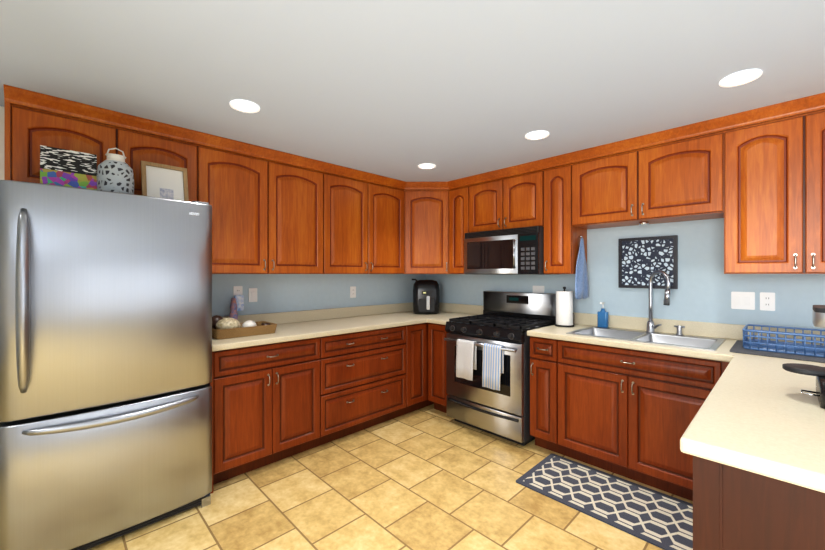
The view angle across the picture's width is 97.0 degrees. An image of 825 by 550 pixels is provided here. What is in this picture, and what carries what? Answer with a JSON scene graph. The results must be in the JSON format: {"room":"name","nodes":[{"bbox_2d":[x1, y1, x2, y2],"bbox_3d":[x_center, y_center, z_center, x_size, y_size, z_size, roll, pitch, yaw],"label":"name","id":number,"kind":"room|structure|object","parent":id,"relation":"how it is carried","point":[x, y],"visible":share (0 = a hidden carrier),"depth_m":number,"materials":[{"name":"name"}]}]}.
{"room":"kitchen","nodes":[
{"label":"kitchen","id":0,"kind":"room"},
{"bbox_2d":[212,274,424,316],"bbox_3d":[-2.134,0.205,2.333,6.520,2.300,0.120,0,0,-44],"label":"wall","id":1,"kind":"structure","parent":0,"point":[276,293],"depth_m":3.39,"materials":[{"name":"blue paint"}]},
{"bbox_2d":[0,106,4,179],"bbox_3d":[-2.717,0.206,1.667,1.155,2.298,0.023,0,0,-44],"label":"trim","id":2,"kind":"structure","parent":1,"relation":"attached to","point":[2,109],"depth_m":2.05,"materials":[{"name":"white paint"}]},
{"bbox_2d":[233,286,243,310],"bbox_3d":[-1.399,0.196,2.937,0.070,0.198,0.039,0,0,-44],"label":"outlet","id":3,"kind":"object","parent":1,"relation":"attached to","point":[237,290],"visible":0.89,"depth_m":2.93,"materials":[{"name":"white plastic"}]},
{"bbox_2d":[249,288,256,301],"bbox_3d":[-1.323,0.175,3.030,0.070,0.115,0.012,0,0,-44],"label":"switch","id":4,"kind":"object","parent":1,"relation":"attached to","point":[252,291],"visible":1,"depth_m":3.03,"materials":[{"name":"white plastic"}]},
{"bbox_2d":[350,286,355,297],"bbox_3d":[-0.607,0.185,3.729,0.070,0.115,0.008,0,0,-44],"label":"outlet","id":5,"kind":"object","parent":1,"relation":"attached to","point":[353,288],"visible":1,"depth_m":3.73,"materials":[{"name":"white plastic"}]},
{"bbox_2d":[87,404,692,549],"bbox_3d":[0.030,1.405,0.113,6.520,0.100,6.320,0,0,-44],"label":"floor","id":6,"kind":"structure","parent":0,"point":[424,478],"depth_m":2.15,"materials":[{"name":"tile"}]},
{"bbox_2d":[0,180,211,549],"bbox_3d":[-1.695,0.467,2.077,0.851,1.777,0.799,0,0,-44],"label":"fridge","id":7,"kind":"object","parent":6,"relation":"on","point":[106,296],"visible":1,"depth_m":1.78,"materials":[{"name":"grey metal"}]},
{"bbox_2d":[40,145,96,189],"bbox_3d":[-1.802,-0.535,1.918,0.215,0.225,0.097,0,0,-44],"label":"storage boxes","id":8,"kind":"object","parent":7,"relation":"on","point":[60,167],"visible":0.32,"depth_m":1.89,"materials":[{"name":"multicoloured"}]},
{"bbox_2d":[97,148,133,193],"bbox_3d":[-1.646,-0.562,2.026,0.164,0.279,0.164,0,0,-44],"label":"lantern","id":9,"kind":"object","parent":7,"relation":"on","point":[113,174],"visible":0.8,"depth_m":1.97,"materials":[{"name":"ceramic"}]},
{"bbox_2d":[141,161,188,201],"bbox_3d":[-1.508,-0.545,2.224,0.235,0.245,0.090,0,0,-44],"label":"picture frame","id":10,"kind":"object","parent":7,"relation":"on","point":[157,180],"visible":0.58,"depth_m":2.22,"materials":[{"name":"white paper"}]},
{"bbox_2d":[444,291,555,445],"bbox_3d":[0.777,0.765,3.264,0.751,1.180,0.760,0,0,-44],"label":"stove","id":11,"kind":"object","parent":6,"relation":"on","point":[488,353],"visible":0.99,"depth_m":3.06,"materials":[{"name":"grey metal"}]},
{"bbox_2d":[209,323,824,549],"bbox_3d":[0.485,0.915,2.307,2.560,0.879,3.567,0,0,-44],"label":"base cabinet","id":12,"kind":"object","parent":6,"relation":"on","point":[624,412],"visible":0.73,"depth_m":2.45,"materials":[{"name":"brown wood"}]},
{"bbox_2d":[212,270,824,492],"bbox_3d":[0.564,0.294,2.223,2.561,0.646,3.796,0,0,-44],"label":"countertop","id":13,"kind":"structure","parent":12,"relation":"on","point":[756,418],"depth_m":1.66,"materials":[{"name":"beige stone"}]},
{"bbox_2d":[229,298,237,319],"bbox_3d":[-1.385,0.308,2.825,0.076,0.250,0.076,0,0,-44],"label":"figurine","id":14,"kind":"object","parent":13,"relation":"on","point":[233,306],"visible":0.56,"depth_m":2.81,"materials":[{"name":"ceramic"}]},
{"bbox_2d":[212,315,276,339],"bbox_3d":[-1.226,0.362,2.631,0.426,0.144,0.260,0,0,-44],"label":"basket tray","id":15,"kind":"object","parent":13,"relation":"on","point":[222,328],"visible":0.96,"depth_m":2.52,"materials":[{"name":"wicker"}]},
{"bbox_2d":[412,279,439,313],"bbox_3d":[0.144,0.243,4.030,0.306,0.381,0.346,0,0,1],"label":"air fryer","id":16,"kind":"object","parent":13,"relation":"on","point":[426,293],"visible":1,"depth_m":3.92,"materials":[{"name":"black plastic"}]},
{"bbox_2d":[555,287,573,326],"bbox_3d":[1.268,0.270,3.040,0.150,0.328,0.156,0,0,-44],"label":"paper towel holder","id":17,"kind":"object","parent":13,"relation":"on","point":[564,299],"visible":1,"depth_m":2.99,"materials":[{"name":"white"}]},
{"bbox_2d":[597,302,608,327],"bbox_3d":[1.526,0.328,2.933,0.072,0.202,0.076,0,0,-44],"label":"soap dispenser","id":18,"kind":"object","parent":13,"relation":"on","point":[602,316],"visible":1,"depth_m":2.92,"materials":[{"name":"blue plastic"}]},
{"bbox_2d":[566,326,725,350],"bbox_3d":[1.599,0.523,2.543,0.514,0.187,0.844,0,0,-44],"label":"sink","id":19,"kind":"object","parent":13,"relation":"in","point":[649,336],"depth_m":2.57,"materials":[{"name":"silver metal"}]},
{"bbox_2d":[646,270,684,334],"bbox_3d":[1.793,0.201,2.610,0.144,0.459,0.235,0,0,-44],"label":"faucet","id":20,"kind":"object","parent":13,"relation":"on","point":[651,327],"depth_m":2.64,"materials":[{"name":"silver metal"}]},
{"bbox_2d":[730,340,824,362],"bbox_3d":[2.091,0.431,2.034,0.475,0.007,0.455,0,0,-44],"label":"drying mat","id":21,"kind":"object","parent":13,"relation":"on","point":[737,347],"visible":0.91,"depth_m":1.94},
{"bbox_2d":[742,324,824,357],"bbox_3d":[2.130,0.371,2.059,0.337,0.110,0.387,0,0,-44],"label":"dish rack","id":22,"kind":"object","parent":21,"relation":"on","point":[805,349],"visible":1,"depth_m":2.03,"materials":[{"name":"blue plastic"}]},
{"bbox_2d":[782,305,824,408],"bbox_3d":[1.481,0.274,1.217,0.300,0.320,0.347,0,0,-44],"label":"coffee maker","id":23,"kind":"object","parent":13,"relation":"on","point":[818,310],"visible":1,"depth_m":1.24,"materials":[{"name":"black plastic"}]},
{"bbox_2d":[516,453,692,549],"bbox_3d":[1.223,1.350,2.183,0.530,0.008,1.050,0,0,-44],"label":"rug","id":24,"kind":"object","parent":6,"relation":"on","point":[659,519],"visible":0.69,"depth_m":2.16,"materials":[{"name":"grey fabric"}]},
{"bbox_2d":[0,0,824,181],"bbox_3d":[0.030,-0.995,0.113,6.520,0.100,6.320,0,0,-44],"label":"ceiling","id":25,"kind":"structure","parent":0,"point":[387,88],"depth_m":1.66,"materials":[{"name":"white paint"}]},
{"bbox_2d":[230,99,259,112],"bbox_3d":[-0.942,-0.942,2.053,0.156,0.006,0.156,0,0,-44],"label":"recessed light","id":26,"kind":"object","parent":25,"relation":"in","point":[245,106],"visible":1,"depth_m":2.06,"materials":[{"name":"white"}]},
{"bbox_2d":[418,163,435,168],"bbox_3d":[0.127,-0.942,3.194,0.156,0.006,0.156,0,0,-44],"label":"recessed light","id":27,"kind":"object","parent":25,"relation":"in","point":[426,165],"visible":1,"depth_m":3.19,"materials":[{"name":"white"}]},
{"bbox_2d":[525,131,548,139],"bbox_3d":[0.846,-0.942,2.482,0.156,0.006,0.156,0,0,-44],"label":"recessed light","id":28,"kind":"object","parent":25,"relation":"in","point":[535,135],"visible":1,"depth_m":2.49,"materials":[{"name":"white"}]},
{"bbox_2d":[719,69,761,86],"bbox_3d":[1.579,-0.942,1.760,0.156,0.006,0.156,0,0,-44],"label":"recessed light","id":29,"kind":"object","parent":25,"relation":"in","point":[746,76],"visible":1,"depth_m":1.75,"materials":[{"name":"white"}]},
{"bbox_2d":[425,218,824,329],"bbox_3d":[2.363,0.205,2.303,0.120,2.300,6.200,0,0,-44],"label":"wall","id":30,"kind":"structure","parent":0,"point":[703,293],"depth_m":2.63,"materials":[{"name":"blue paint"}]},
{"bbox_2d":[3,84,824,273],"bbox_3d":[0.394,-0.472,1.778,3.427,0.944,4.197,0,0,-44],"label":"upper cabinet","id":31,"kind":"object","parent":30,"relation":"attached to","point":[761,171],"visible":0.98,"depth_m":2.57,"materials":[{"name":"brown wood"}]},
{"bbox_2d":[464,226,550,274],"bbox_3d":[0.898,-0.196,3.402,0.433,0.402,0.762,0,0,-44],"label":"microwave","id":32,"kind":"object","parent":31,"relation":"attached to","point":[514,251],"visible":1,"depth_m":3.22,"materials":[{"name":"grey"}]},
{"bbox_2d":[575,236,588,298],"bbox_3d":[1.379,-0.054,2.977,0.220,0.514,0.039,0,0,-44],"label":"hanging towel","id":33,"kind":"object","parent":31,"relation":"hanging from","point":[581,277],"visible":1,"depth_m":2.95,"materials":[{"name":"blue fabric"}]},
{"bbox_2d":[223,302,824,346],"bbox_3d":[0.564,0.385,2.223,2.561,0.100,3.796,0,0,-44],"label":"backsplash","id":34,"kind":"structure","parent":30,"relation":"attached to","point":[705,329],"depth_m":2.99,"materials":[{"name":"beige stone"}]},
{"bbox_2d":[533,286,543,292],"bbox_3d":[1.181,0.143,3.423,0.008,0.067,0.115,0,0,-44],"label":"outlet","id":35,"kind":"object","parent":30,"relation":"attached to","point":[536,289],"visible":0.98,"depth_m":3.42,"materials":[{"name":"white plastic"}]},
{"bbox_2d":[618,235,677,288],"bbox_3d":[1.789,-0.086,2.787,0.024,0.390,0.385,0,0,-44],"label":"picture","id":36,"kind":"object","parent":30,"relation":"attached to","point":[638,258],"visible":1,"depth_m":2.78,"materials":[{"name":"black"}]},
{"bbox_2d":[731,292,754,309],"bbox_3d":[2.174,0.175,2.402,0.012,0.115,0.116,0,0,-44],"label":"switch","id":37,"kind":"object","parent":30,"relation":"attached to","point":[739,300],"visible":1,"depth_m":2.40,"materials":[{"name":"white plastic"}]},
{"bbox_2d":[760,292,774,310],"bbox_3d":[2.256,0.175,2.320,0.008,0.115,0.070,0,0,-44],"label":"outlet","id":38,"kind":"object","parent":30,"relation":"attached to","point":[767,300],"visible":1,"depth_m":2.32,"materials":[{"name":"white plastic"}]}
]}

